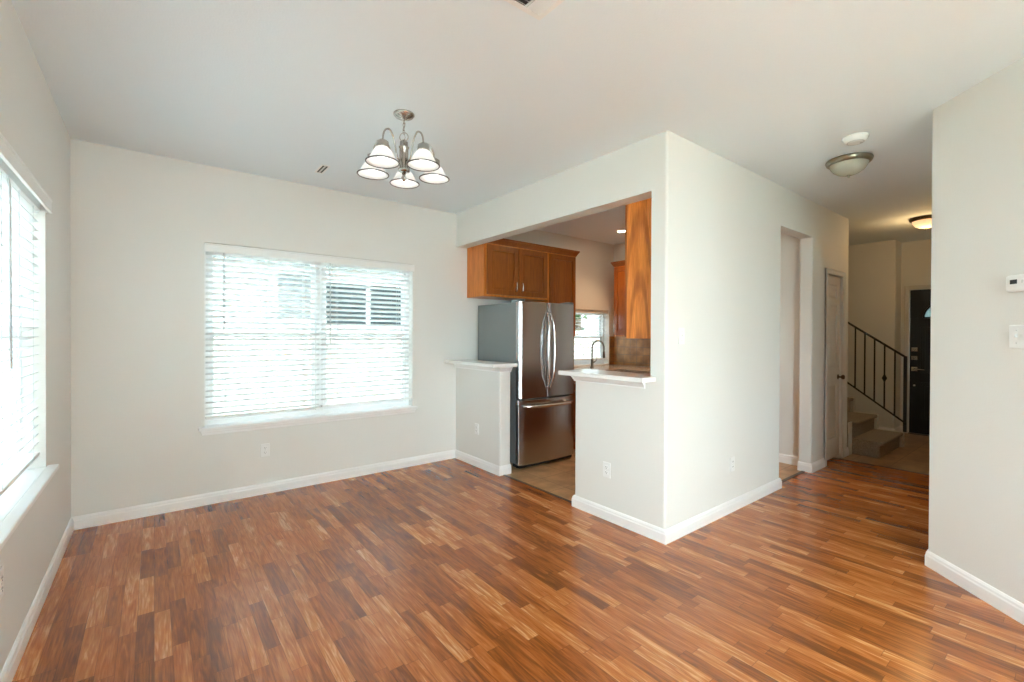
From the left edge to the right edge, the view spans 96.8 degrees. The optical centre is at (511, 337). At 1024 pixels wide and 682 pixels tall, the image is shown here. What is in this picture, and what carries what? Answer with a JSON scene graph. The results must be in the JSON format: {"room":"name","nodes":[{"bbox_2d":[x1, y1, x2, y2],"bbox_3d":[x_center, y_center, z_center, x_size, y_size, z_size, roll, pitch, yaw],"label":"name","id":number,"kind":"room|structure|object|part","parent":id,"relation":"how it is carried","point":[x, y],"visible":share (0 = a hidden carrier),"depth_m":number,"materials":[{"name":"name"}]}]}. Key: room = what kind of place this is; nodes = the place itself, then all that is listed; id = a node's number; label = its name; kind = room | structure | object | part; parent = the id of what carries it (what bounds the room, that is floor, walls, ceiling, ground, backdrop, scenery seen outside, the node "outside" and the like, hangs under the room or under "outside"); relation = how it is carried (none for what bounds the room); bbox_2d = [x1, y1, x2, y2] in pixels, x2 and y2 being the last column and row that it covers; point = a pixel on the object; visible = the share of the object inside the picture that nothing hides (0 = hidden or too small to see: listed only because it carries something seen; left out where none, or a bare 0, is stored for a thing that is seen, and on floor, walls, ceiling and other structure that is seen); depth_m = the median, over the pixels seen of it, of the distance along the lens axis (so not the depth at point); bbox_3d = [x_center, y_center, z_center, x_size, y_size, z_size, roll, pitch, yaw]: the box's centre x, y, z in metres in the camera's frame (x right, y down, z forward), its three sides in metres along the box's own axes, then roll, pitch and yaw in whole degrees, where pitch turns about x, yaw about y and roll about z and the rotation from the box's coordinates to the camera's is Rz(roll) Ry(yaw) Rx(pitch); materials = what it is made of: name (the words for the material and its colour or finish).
{"room":"empty dining room","nodes":[
{"label":"empty dining room","id":0,"kind":"room"},
{"bbox_2d":[0,0,70,672],"bbox_3d":[-0.460,0.019,-0.246,0.160,2.620,8.502,0,0,-38],"label":"wall","id":1,"kind":"structure","parent":0,"point":[31,121],"depth_m":2.30,"materials":[{"name":"white paint"}]},
{"bbox_2d":[0,565,3,599],"bbox_3d":[-1.823,0.877,1.621,0.009,0.108,0.068,0,0,-38],"label":"wall outlet","id":2,"kind":"object","parent":1,"relation":"attached to","point":[2,566],"visible":1,"depth_m":1.62,"materials":[{"name":"white plastic"}]},
{"bbox_2d":[0,132,52,213],"bbox_3d":[-1.834,-0.667,1.639,0.035,0.070,1.750,0,0,-38],"label":"blind valance","id":3,"kind":"object","parent":1,"relation":"attached to","point":[8,154],"visible":1,"depth_m":1.83,"materials":[{"name":"white plastic"}]},
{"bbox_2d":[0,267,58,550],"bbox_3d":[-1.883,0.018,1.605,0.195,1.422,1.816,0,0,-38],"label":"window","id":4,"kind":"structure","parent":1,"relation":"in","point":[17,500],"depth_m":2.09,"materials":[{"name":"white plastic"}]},
{"bbox_3d":[-2.211,-0.329,1.893,0.004,0.602,0.737,0,0,-38],"label":"pane","id":5,"kind":"part","parent":4,"relation":"part of","materials":[{"name":"clear glass"}]},
{"bbox_3d":[-2.193,0.297,1.913,0.004,0.602,0.737,0,0,-38],"label":"pane","id":6,"kind":"part","parent":4,"relation":"part of","materials":[{"name":"clear glass"}]},
{"bbox_3d":[-2.211,-0.329,1.893,0.024,0.658,0.793,0,0,-38],"label":"sash","id":7,"kind":"part","parent":4,"relation":"part of","materials":[{"name":"white plastic"}]},
{"bbox_3d":[-2.193,0.297,1.913,0.024,0.658,0.793,0,0,-38],"label":"sash","id":8,"kind":"part","parent":4,"relation":"part of","materials":[{"name":"white plastic"}]},
{"bbox_3d":[-1.932,-0.013,1.566,0.070,1.360,1.732,0,0,-38],"label":"frame","id":9,"kind":"part","parent":4,"relation":"part of","materials":[{"name":"white plastic"}]},
{"bbox_2d":[0,157,39,495],"bbox_3d":[-2.137,-0.043,1.955,0.070,1.280,0.855,0,0,-38],"label":"window blind","id":10,"kind":"object","parent":4,"relation":"attached to","point":[17,203],"visible":1,"depth_m":1.97,"materials":[{"name":"white plastic"}]},
{"bbox_3d":[-1.965,-0.022,1.721,0.047,1.225,0.002,0,0,-38],"label":"ladder cord","id":11,"kind":"part","parent":10,"relation":"part of","materials":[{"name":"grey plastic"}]},
{"bbox_3d":[-2.145,-0.024,1.949,0.047,1.225,0.002,0,0,-38],"label":"ladder cord","id":12,"kind":"part","parent":10,"relation":"part of","materials":[{"name":"white fabric"}]},
{"bbox_3d":[-2.147,0.588,1.953,0.048,0.017,0.849,0,0,-38],"label":"rail","id":13,"kind":"part","parent":10,"relation":"part of","materials":[{"name":"white plastic"}]},
{"bbox_3d":[-2.325,-0.026,2.178,0.047,1.225,0.002,0,0,-38],"label":"ladder cord","id":14,"kind":"part","parent":10,"relation":"part of","materials":[{"name":"white fabric"}]},
{"bbox_3d":[-1.860,0.676,1.629,0.129,0.025,1.816,0,0,-38],"label":"sill","id":15,"kind":"part","parent":4,"relation":"part of","materials":[{"name":"white paint"}]},
{"bbox_2d":[0,517,73,681],"bbox_3d":[-0.397,1.265,-0.185,0.014,0.088,8.182,0,0,-38],"label":"baseboard","id":16,"kind":"structure","parent":1,"relation":"attached to","point":[7,674],"depth_m":2.04,"materials":[{"name":"white paint"}]},
{"bbox_2d":[70,139,613,516],"bbox_3d":[0.453,-0.014,5.782,8.734,2.620,0.160,0,0,-38],"label":"wall","id":17,"kind":"structure","parent":0,"point":[141,223],"depth_m":3.44,"materials":[{"name":"white paint"}]},
{"bbox_2d":[72,449,455,529],"bbox_3d":[-1.764,1.234,3.937,2.966,0.088,0.014,0,0,-38],"label":"baseboard","id":18,"kind":"structure","parent":17,"relation":"attached to","point":[144,510],"depth_m":3.63,"materials":[{"name":"white paint"}]},
{"bbox_2d":[260,443,269,456],"bbox_3d":[-2.026,0.920,3.731,0.068,0.108,0.009,0,0,-38],"label":"wall outlet","id":19,"kind":"object","parent":17,"relation":"attached to","point":[264,448],"visible":1,"depth_m":3.73,"materials":[{"name":"white plastic"}]},
{"bbox_2d":[198,251,417,435],"bbox_3d":[-1.704,0.005,4.049,1.811,1.479,0.195,0,0,-38],"label":"window","id":20,"kind":"structure","parent":17,"relation":"in","point":[215,426],"depth_m":3.98,"materials":[{"name":"white plastic"}]},
{"bbox_3d":[-2.089,-0.353,3.842,0.790,0.686,0.024,0,0,-38],"label":"sash","id":21,"kind":"part","parent":20,"relation":"part of","materials":[{"name":"white plastic"}]},
{"bbox_3d":[-2.089,-0.353,3.842,0.734,0.630,0.004,0,0,-38],"label":"pane","id":22,"kind":"part","parent":20,"relation":"part of","materials":[{"name":"clear glass"}]},
{"bbox_3d":[-2.075,0.301,3.825,0.790,0.686,0.024,0,0,-38],"label":"sash","id":23,"kind":"part","parent":20,"relation":"part of","materials":[{"name":"white plastic"}]},
{"bbox_2d":[205,252,319,418],"bbox_3d":[-2.034,-0.047,3.766,0.846,1.347,0.070,0,0,-38],"label":"window blind","id":24,"kind":"object","parent":20,"relation":"attached to","point":[224,255],"visible":0.97,"depth_m":3.74,"materials":[{"name":"white plastic"}]},
{"bbox_3d":[-2.042,0.618,3.778,0.840,0.017,0.048,0,0,-38],"label":"rail","id":25,"kind":"part","parent":24,"relation":"part of","materials":[{"name":"white plastic"}]},
{"bbox_3d":[-2.075,0.301,3.825,0.734,0.630,0.004,0,0,-38],"label":"pane","id":26,"kind":"part","parent":20,"relation":"part of","materials":[{"name":"clear glass"}]},
{"bbox_3d":[-1.686,0.693,4.027,1.811,0.025,0.129,0,0,-38],"label":"sill","id":27,"kind":"part","parent":20,"relation":"part of","materials":[{"name":"white paint"}]},
{"bbox_3d":[-1.413,-0.354,4.374,0.734,0.630,0.004,0,0,-38],"label":"pane","id":28,"kind":"part","parent":20,"relation":"part of","materials":[{"name":"clear glass"}]},
{"bbox_3d":[-1.413,-0.354,4.374,0.790,0.686,0.024,0,0,-38],"label":"sash","id":29,"kind":"part","parent":20,"relation":"part of","materials":[{"name":"white plastic"}]},
{"bbox_3d":[-1.399,0.301,4.358,0.734,0.630,0.004,0,0,-38],"label":"pane","id":30,"kind":"part","parent":20,"relation":"part of","materials":[{"name":"clear glass"}]},
{"bbox_3d":[-1.399,0.301,4.358,0.790,0.686,0.024,0,0,-38],"label":"sash","id":31,"kind":"part","parent":20,"relation":"part of","materials":[{"name":"white plastic"}]},
{"bbox_2d":[321,263,410,406],"bbox_3d":[-1.355,-0.054,4.300,0.856,1.335,0.070,0,0,-38],"label":"window blind","id":32,"kind":"object","parent":20,"relation":"attached to","point":[367,273],"visible":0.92,"depth_m":4.28,"materials":[{"name":"white plastic"}]},
{"bbox_3d":[-1.590,-0.034,4.128,0.002,1.280,0.047,0,0,-38],"label":"ladder cord","id":33,"kind":"part","parent":32,"relation":"part of","materials":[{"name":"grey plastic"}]},
{"bbox_3d":[-1.364,0.605,4.312,0.850,0.017,0.048,0,0,-38],"label":"rail","id":34,"kind":"part","parent":32,"relation":"part of","materials":[{"name":"white plastic"}]},
{"bbox_3d":[-1.361,-0.034,4.308,0.002,1.280,0.047,0,0,-38],"label":"ladder cord","id":35,"kind":"part","parent":32,"relation":"part of","materials":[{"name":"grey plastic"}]},
{"bbox_2d":[204,242,414,271],"bbox_3d":[-1.662,-0.694,3.998,1.739,0.063,0.035,0,0,-38],"label":"blind valance","id":36,"kind":"object","parent":17,"relation":"attached to","point":[211,247],"visible":1,"depth_m":3.88,"materials":[{"name":"white plastic"}]},
{"bbox_2d":[534,246,579,335],"bbox_3d":[0.521,-0.537,5.491,0.494,1.030,0.369,0,0,-38],"label":"upper cabinet","id":37,"kind":"object","parent":17,"relation":"attached to","point":[561,262],"visible":0.53,"depth_m":5.35,"materials":[{"name":"brown wood"}]},
{"bbox_3d":[0.598,-0.506,5.367,0.420,0.930,0.020,0,0,-38],"label":"door","id":38,"kind":"part","parent":37,"relation":"part of","materials":[{"name":"brown wood"}]},
{"bbox_3d":[0.518,-1.019,5.494,0.494,0.065,0.354,0,0,-38],"label":"crown moulding","id":39,"kind":"part","parent":37,"relation":"part of","materials":[{"name":"brown wood"}]},
{"bbox_2d":[574,313,608,366],"bbox_3d":[0.961,0.020,6.159,0.930,0.805,0.176,0,0,-38],"label":"window","id":40,"kind":"structure","parent":17,"relation":"in","point":[587,339],"depth_m":6.29,"materials":[{"name":"white plastic"}]},
{"bbox_3d":[0.918,-0.170,6.212,0.798,0.294,0.004,0,0,-38],"label":"pane","id":41,"kind":"part","parent":40,"relation":"part of","materials":[{"name":"clear glass"}]},
{"bbox_3d":[0.933,0.148,6.193,0.798,0.294,0.004,0,0,-38],"label":"pane","id":42,"kind":"part","parent":40,"relation":"part of","materials":[{"name":"clear glass"}]},
{"bbox_3d":[0.918,-0.170,6.212,0.854,0.350,0.024,0,0,-38],"label":"sash","id":43,"kind":"part","parent":40,"relation":"part of","materials":[{"name":"white plastic"}]},
{"bbox_3d":[0.933,0.148,6.193,0.854,0.350,0.024,0,0,-38],"label":"sash","id":44,"kind":"part","parent":40,"relation":"part of","materials":[{"name":"white plastic"}]},
{"bbox_2d":[574,309,607,360],"bbox_3d":[0.978,-0.040,6.137,0.920,0.678,0.070,0,0,-38],"label":"window blind","id":45,"kind":"object","parent":40,"relation":"attached to","point":[576,310],"visible":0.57,"depth_m":6.21,"materials":[{"name":"white plastic"}]},
{"bbox_3d":[0.970,0.290,6.147,0.914,0.017,0.048,0,0,-38],"label":"rail","id":46,"kind":"part","parent":45,"relation":"part of","materials":[{"name":"white plastic"}]},
{"bbox_3d":[0.975,0.371,6.141,0.930,0.025,0.096,0,0,-38],"label":"sill","id":47,"kind":"part","parent":40,"relation":"part of","materials":[{"name":"white paint"}]},
{"bbox_2d":[609,336,613,364],"bbox_3d":[0.812,0.175,5.958,1.588,0.398,0.010,0,0,-38],"label":"backsplash","id":48,"kind":"structure","parent":17,"relation":"attached to","point":[611,338],"depth_m":6.42,"materials":[{"name":"tile"}]},
{"bbox_2d":[11,0,1023,245],"bbox_3d":[2.937,-1.364,2.416,8.794,0.140,8.502,0,0,-38],"label":"ceiling","id":49,"kind":"structure","parent":0,"point":[506,99],"depth_m":2.33,"materials":[{"name":"white paint"}]},
{"bbox_2d":[315,164,329,173],"bbox_3d":[-1.479,-1.316,3.545,0.064,0.005,0.204,0,0,-38],"label":"ceiling vent","id":50,"kind":"object","parent":49,"relation":"in","point":[322,168],"visible":1,"depth_m":3.54,"materials":[{"name":"white plastic"}]},
{"bbox_2d":[357,109,449,188],"bbox_3d":[-0.640,-1.111,2.645,0.540,0.396,0.522,0,0,24],"label":"chandelier","id":51,"kind":"object","parent":49,"relation":"hanging from","point":[381,158],"visible":1,"depth_m":2.62,"materials":[{"name":"white glass"}]},
{"bbox_3d":[-0.819,-1.008,2.682,0.176,0.085,0.176,0,0,-38],"label":"lamp shade","id":52,"kind":"part","parent":51,"relation":"part of","materials":[{"name":"white glass"}]},
{"bbox_3d":[-0.709,-1.006,2.491,0.176,0.085,0.176,0,0,-38],"label":"lamp shade","id":53,"kind":"part","parent":51,"relation":"part of","materials":[{"name":"white glass"}]},
{"bbox_3d":[-0.709,-1.004,2.491,0.050,0.077,0.050,0,0,-38],"label":"bulb","id":54,"kind":"part","parent":51,"relation":"part of","materials":[{"name":"white glass"}]},
{"bbox_3d":[-0.676,-1.097,2.564,0.010,0.150,0.171,0,0,24],"label":"arm","id":55,"kind":"part","parent":51,"relation":"part of","materials":[{"name":"silver metal"}]},
{"bbox_3d":[-0.672,-1.008,2.845,0.176,0.085,0.176,0,0,-38],"label":"lamp shade","id":56,"kind":"part","parent":51,"relation":"part of","materials":[{"name":"white glass"}]},
{"bbox_3d":[-0.554,-1.097,2.590,0.171,0.150,0.010,1,0,42],"label":"arm","id":57,"kind":"part","parent":51,"relation":"part of","materials":[{"name":"silver metal"}]},
{"bbox_3d":[-0.494,-1.006,2.536,0.176,0.085,0.176,0,0,-38],"label":"lamp shade","id":58,"kind":"part","parent":51,"relation":"part of","materials":[{"name":"white glass"}]},
{"bbox_3d":[-0.494,-1.004,2.536,0.050,0.077,0.050,0,0,-38],"label":"bulb","id":59,"kind":"part","parent":51,"relation":"part of","materials":[{"name":"white glass"}]},
{"bbox_3d":[-0.471,-1.007,2.755,0.176,0.085,0.176,0,0,-38],"label":"lamp shade","id":60,"kind":"part","parent":51,"relation":"part of","materials":[{"name":"white glass"}]},
{"bbox_2d":[505,0,564,20],"bbox_3d":[0.088,-1.296,1.646,0.300,0.010,0.300,0,0,-38],"label":"ceiling vent","id":61,"kind":"object","parent":49,"relation":"in","point":[538,9],"visible":1,"depth_m":1.77,"materials":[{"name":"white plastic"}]},
{"bbox_2d":[825,152,873,177],"bbox_3d":[2.452,-1.233,3.310,0.286,0.136,0.286,0,0,-38],"label":"ceiling light","id":62,"kind":"object","parent":49,"relation":"attached to","point":[847,165],"visible":1,"depth_m":3.24,"materials":[{"name":"white glass"}]},
{"bbox_2d":[842,132,868,145],"bbox_3d":[2.219,-1.279,2.936,0.140,0.042,0.140,0,0,-38],"label":"smoke detector","id":63,"kind":"object","parent":49,"relation":"attached to","point":[853,139],"visible":1,"depth_m":2.90,"materials":[{"name":"white plastic"}]},
{"bbox_2d":[909,215,931,229],"bbox_3d":[4.478,-1.235,4.915,0.286,0.136,0.286,0,0,-38],"label":"ceiling light","id":64,"kind":"object","parent":49,"relation":"attached to","point":[922,222],"visible":0.73,"depth_m":4.87,"materials":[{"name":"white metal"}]},
{"bbox_2d":[12,433,1023,681],"bbox_3d":[3.015,1.337,2.401,8.894,0.060,8.342,0,0,-38],"label":"floor","id":65,"kind":"structure","parent":0,"point":[449,570],"depth_m":2.32,"materials":[{"name":"laminate"}]},
{"bbox_2d":[478,299,573,468],"bbox_3d":[0.176,0.449,4.880,0.765,1.662,0.826,0,0,-38],"label":"refrigerator","id":66,"kind":"object","parent":65,"relation":"on","point":[538,337],"visible":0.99,"depth_m":4.56,"materials":[{"name":"grey metal"}]},
{"bbox_3d":[0.201,0.119,4.519,0.356,0.952,0.079,0,0,-38],"label":"door","id":67,"kind":"part","parent":66,"relation":"part of","materials":[{"name":"silver metal"}]},
{"bbox_3d":[0.358,0.926,4.650,0.764,0.634,0.079,0,0,-38],"label":"freezer drawer","id":68,"kind":"part","parent":66,"relation":"part of","materials":[{"name":"silver metal"}]},
{"bbox_3d":[0.404,0.669,4.592,0.705,0.034,0.088,0,0,-38],"label":"drawer handle","id":69,"kind":"part","parent":66,"relation":"part of","materials":[{"name":"silver metal"}]},
{"bbox_3d":[0.362,0.118,4.558,0.041,0.765,0.078,0,0,-26],"label":"door handle","id":70,"kind":"part","parent":66,"relation":"part of","materials":[{"name":"silver metal"}]},
{"bbox_3d":[0.410,0.118,4.596,0.078,0.765,0.041,1,0,40],"label":"door handle","id":71,"kind":"part","parent":66,"relation":"part of","materials":[{"name":"silver metal"}]},
{"bbox_3d":[0.504,0.118,4.757,0.402,0.952,0.079,0,0,-38],"label":"door","id":72,"kind":"part","parent":66,"relation":"part of","materials":[{"name":"silver metal"}]},
{"bbox_2d":[503,475,571,502],"bbox_3d":[0.215,1.290,3.890,0.025,0.014,0.957,0,0,-38],"label":"trim","id":73,"kind":"structure","parent":65,"relation":"on","point":[503,475],"depth_m":3.85,"materials":[{"name":"brown"}]},
{"bbox_2d":[572,381,575,448],"bbox_3d":[0.761,0.848,5.528,0.915,0.862,0.629,0,0,-38],"label":"base cabinet","id":74,"kind":"object","parent":65,"relation":"on","point":[574,393],"visible":0.02,"depth_m":5.13,"materials":[{"name":"brown wood"}]},
{"bbox_2d":[781,471,804,481],"bbox_3d":[2.555,1.297,4.196,0.720,0.014,0.030,0,0,-38],"label":"trim","id":75,"kind":"structure","parent":65,"relation":"on","point":[800,472],"depth_m":4.24,"materials":[{"name":"brown"}]},
{"bbox_2d":[847,397,903,457],"bbox_3d":[3.600,0.485,5.977,1.008,1.604,2.228,0,0,-38],"label":"staircase","id":76,"kind":"structure","parent":65,"relation":"on","point":[865,437],"depth_m":5.16,"materials":[{"name":"beige carpet"}]},
{"bbox_2d":[847,322,907,431],"bbox_3d":[4.157,0.052,6.035,0.052,2.114,1.677,0,0,-38],"label":"stair railing","id":77,"kind":"object","parent":76,"relation":"on","point":[905,358],"visible":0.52,"depth_m":5.54,"materials":[{"name":"black metal"}]},
{"bbox_3d":[4.154,0.378,6.040,0.020,1.266,1.667,0,0,-38],"label":"rail","id":78,"kind":"part","parent":77,"relation":"part of","materials":[{"name":"black metal"}]},
{"bbox_3d":[4.157,-0.387,6.035,0.025,1.237,1.670,0,0,-38],"label":"handrail","id":79,"kind":"part","parent":77,"relation":"part of","materials":[{"name":"black metal"}]},
{"bbox_3d":[4.664,0.665,5.392,0.032,0.900,0.032,0,0,-38],"label":"newel post","id":80,"kind":"part","parent":77,"relation":"part of","materials":[{"name":"black metal"}]},
{"bbox_2d":[840,458,928,474],"bbox_3d":[3.910,1.302,4.362,0.030,0.014,1.296,0,0,-38],"label":"trim","id":81,"kind":"structure","parent":65,"relation":"on","point":[840,458],"depth_m":4.55,"materials":[{"name":"brown"}]},
{"bbox_3d":[1.687,0.851,5.613,0.634,0.862,1.620,0,0,-38],"label":"base cabinet","id":82,"kind":"object","parent":65,"relation":"on","visible":0},
{"bbox_2d":[574,365,650,373],"bbox_3d":[1.332,0.401,5.317,1.562,0.038,1.641,0,0,-38],"label":"countertop","id":83,"kind":"structure","parent":82,"relation":"on","point":[621,368],"depth_m":5.66,"materials":[{"name":"beige stone"}]},
{"bbox_2d":[590,340,604,367],"bbox_3d":[1.094,0.200,5.808,0.192,0.354,0.052,0,0,2],"label":"kitchen faucet","id":84,"kind":"object","parent":83,"relation":"on","point":[603,355],"visible":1,"depth_m":5.80,"materials":[{"name":"silver metal"}]},
{"bbox_3d":[1.099,0.151,5.806,0.169,0.255,0.021,0,0,4],"label":"spout","id":85,"kind":"part","parent":84,"relation":"part of","materials":[{"name":"silver metal"}]},
{"bbox_2d":[456,131,848,528],"bbox_3d":[1.556,-0.004,4.935,3.488,2.620,2.536,0,0,-38],"label":"wall","id":86,"kind":"structure","parent":0,"point":[739,258],"depth_m":3.39,"materials":[{"name":"white paint"}]},
{"bbox_2d":[475,423,478,434],"bbox_3d":[-0.353,0.907,4.534,0.009,0.108,0.068,0,0,-38],"label":"wall outlet","id":87,"kind":"object","parent":86,"relation":"attached to","point":[476,424],"visible":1,"depth_m":4.52,"materials":[{"name":"white plastic"}]},
{"bbox_2d":[445,359,516,372],"bbox_3d":[-0.328,0.277,4.513,0.284,0.084,0.871,0,0,-38],"label":"bar ledge","id":88,"kind":"object","parent":86,"relation":"on","point":[491,366],"visible":1,"depth_m":4.37,"materials":[{"name":"white paint"}]},
{"bbox_3d":[-0.307,0.293,4.564,0.156,0.052,0.818,0,0,-38],"label":"moulding","id":89,"kind":"part","parent":88,"relation":"part of","materials":[{"name":"white paint"}]},
{"bbox_2d":[455,450,510,475],"bbox_3d":[-0.310,1.236,4.579,0.142,0.088,0.804,0,0,-38],"label":"baseboard","id":90,"kind":"structure","parent":86,"relation":"attached to","point":[497,470],"depth_m":4.42,"materials":[{"name":"white paint"}]},
{"bbox_2d":[467,238,549,301],"bbox_3d":[-0.036,-0.743,5.051,0.926,0.617,0.369,0,0,-38],"label":"upper cabinet","id":91,"kind":"object","parent":86,"relation":"attached to","point":[501,269],"visible":0.97,"depth_m":4.89,"materials":[{"name":"brown wood"}]},
{"bbox_3d":[-0.097,-0.713,4.818,0.410,0.515,0.020,0,0,-38],"label":"door","id":92,"kind":"part","parent":91,"relation":"part of","materials":[{"name":"brown wood"}]},
{"bbox_3d":[-0.040,-1.019,5.054,0.924,0.065,0.354,0,0,-38],"label":"crown moulding","id":93,"kind":"part","parent":91,"relation":"part of","materials":[{"name":"brown wood"}]},
{"bbox_3d":[0.236,-0.713,5.080,0.413,0.515,0.020,0,0,-38],"label":"door","id":94,"kind":"part","parent":91,"relation":"part of","materials":[{"name":"brown wood"}]},
{"bbox_2d":[558,369,655,388],"bbox_3d":[0.698,0.289,3.215,0.306,0.084,0.753,0,0,-38],"label":"bar ledge","id":95,"kind":"object","parent":86,"relation":"attached to","point":[626,379],"visible":0.88,"depth_m":3.15,"materials":[{"name":"white paint"}]},
{"bbox_3d":[0.709,0.305,3.274,0.156,0.052,0.663,0,0,-38],"label":"moulding","id":96,"kind":"part","parent":95,"relation":"part of","materials":[{"name":"white paint"}]},
{"bbox_2d":[603,461,610,477],"bbox_3d":[0.673,0.937,3.232,0.009,0.108,0.068,0,0,-38],"label":"wall outlet","id":97,"kind":"object","parent":86,"relation":"attached to","point":[606,466],"visible":1,"depth_m":3.23,"materials":[{"name":"white plastic"}]},
{"bbox_2d":[611,260,624,335],"bbox_3d":[1.818,-0.514,5.707,0.337,0.992,1.224,0,0,-38],"label":"upper cabinet","id":98,"kind":"object","parent":86,"relation":"attached to","point":[619,266],"visible":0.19,"depth_m":6.00,"materials":[{"name":"brown wood"}]},
{"bbox_3d":[1.826,-0.978,5.709,0.322,0.065,1.224,0,0,-38],"label":"crown moulding","id":99,"kind":"part","parent":98,"relation":"part of","materials":[{"name":"brown wood"}]},
{"bbox_2d":[613,336,650,366],"bbox_3d":[1.942,0.181,5.816,0.012,0.398,1.632,0,0,-38],"label":"backsplash","id":100,"kind":"structure","parent":86,"relation":"attached to","point":[626,351],"depth_m":6.20,"materials":[{"name":"tile"}]},
{"bbox_2d":[625,198,651,338],"bbox_3d":[1.247,-0.572,3.438,0.887,1.150,0.343,0,0,-38],"label":"upper cabinet","id":101,"kind":"object","parent":86,"relation":"attached to","point":[637,214],"visible":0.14,"depth_m":3.18,"materials":[{"name":"brown wood"}]},
{"bbox_3d":[0.992,-0.573,3.406,0.438,1.130,0.020,0,0,-38],"label":"door","id":102,"kind":"part","parent":101,"relation":"part of","materials":[{"name":"brown wood"}]},
{"bbox_2d":[572,478,781,544],"bbox_3d":[1.394,1.248,3.707,1.739,0.088,0.817,0,0,-38],"label":"baseboard","id":103,"kind":"structure","parent":86,"relation":"attached to","point":[664,536],"depth_m":3.18,"materials":[{"name":"white paint"}]},
{"bbox_2d":[730,456,734,471],"bbox_3d":[1.648,0.942,3.396,0.068,0.108,0.009,0,0,-38],"label":"wall outlet","id":104,"kind":"object","parent":86,"relation":"attached to","point":[732,459],"visible":1,"depth_m":3.39,"materials":[{"name":"white plastic"}]},
{"bbox_2d":[779,453,797,465],"bbox_3d":[2.686,1.247,4.870,0.014,0.088,0.790,0,0,-38],"label":"baseboard","id":105,"kind":"structure","parent":86,"relation":"attached to","point":[783,458],"depth_m":4.67,"materials":[{"name":"white paint"}]},
{"bbox_2d":[797,458,824,472],"bbox_3d":[2.969,1.250,4.508,0.344,0.088,0.128,0,0,-38],"label":"baseboard","id":106,"kind":"structure","parent":86,"relation":"attached to","point":[815,466],"depth_m":4.42,"materials":[{"name":"white paint"}]},
{"bbox_2d":[824,267,845,466],"bbox_3d":[3.361,0.292,4.740,0.555,2.003,0.097,0,0,-38],"label":"door","id":107,"kind":"structure","parent":86,"relation":"in","point":[832,283],"depth_m":4.78,"materials":[{"name":"white paint"}]},
{"bbox_2d":[844,447,848,456],"bbox_3d":[3.571,1.249,5.072,0.182,0.088,0.268,0,0,-38],"label":"baseboard","id":108,"kind":"structure","parent":86,"relation":"attached to","point":[846,450],"depth_m":4.97,"materials":[{"name":"white paint"}]},
{"bbox_2d":[847,239,930,431],"bbox_3d":[4.863,-0.002,6.714,0.450,2.620,3.832,0,0,-38],"label":"wall","id":109,"kind":"structure","parent":0,"point":[878,272],"depth_m":6.20,"materials":[{"name":"white paint"}]},
{"bbox_2d":[879,426,902,430],"bbox_3d":[4.907,1.246,6.528,0.314,0.088,1.032,0,0,-38],"label":"baseboard","id":110,"kind":"structure","parent":109,"relation":"attached to","point":[899,428],"depth_m":6.14,"materials":[{"name":"white paint"}]},
{"bbox_2d":[904,285,930,435],"bbox_3d":[5.665,0.297,5.842,0.111,2.000,0.965,0,0,-38],"label":"door","id":111,"kind":"structure","parent":109,"relation":"in","point":[917,303],"depth_m":6.11,"materials":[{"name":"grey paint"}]},
{"bbox_3d":[5.435,0.419,6.089,0.056,0.060,0.143,0,0,-38],"label":"handle","id":112,"kind":"part","parent":111,"relation":"part of","materials":[{"name":"silver metal"}]},
{"bbox_3d":[5.663,-0.388,5.834,0.024,0.266,0.594,0,0,-38],"label":"fan light frame","id":113,"kind":"part","parent":111,"relation":"part of","materials":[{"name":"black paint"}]},
{"bbox_2d":[925,307,930,316],"bbox_3d":[5.685,-0.388,5.851,0.005,0.242,0.570,0,0,-38],"label":"fan light","id":114,"kind":"object","parent":111,"relation":"attached to","point":[928,312],"depth_m":6.04,"materials":[{"name":"clear glass"}]},
{"bbox_2d":[929,57,1023,603],"bbox_3d":[3.892,0.021,2.220,3.099,2.620,7.252,0,0,15],"label":"wall","id":115,"kind":"structure","parent":0,"point":[976,449],"depth_m":2.31,"materials":[{"name":"white paint"}]},
{"bbox_2d":[925,548,1023,624],"bbox_3d":[3.245,1.271,1.132,2.006,0.088,5.662,0,0,-2],"label":"baseboard","id":116,"kind":"structure","parent":115,"relation":"attached to","point":[1001,601],"depth_m":2.29,"materials":[{"name":"white paint"}]},
{"bbox_2d":[1006,274,1023,291],"bbox_3d":[2.334,-0.254,2.081,0.031,0.076,0.130,0,0,4],"label":"thermostat","id":117,"kind":"object","parent":115,"relation":"attached to","point":[1014,283],"visible":1,"depth_m":2.10,"materials":[{"name":"white plastic"}]},
{"bbox_2d":[1009,325,1023,347],"bbox_3d":[2.341,-0.006,2.092,0.016,0.108,0.112,0,0,4],"label":"light switch","id":118,"kind":"object","parent":115,"relation":"attached to","point":[1016,332],"visible":1,"depth_m":2.11,"materials":[{"name":"white plastic"}]}
]}

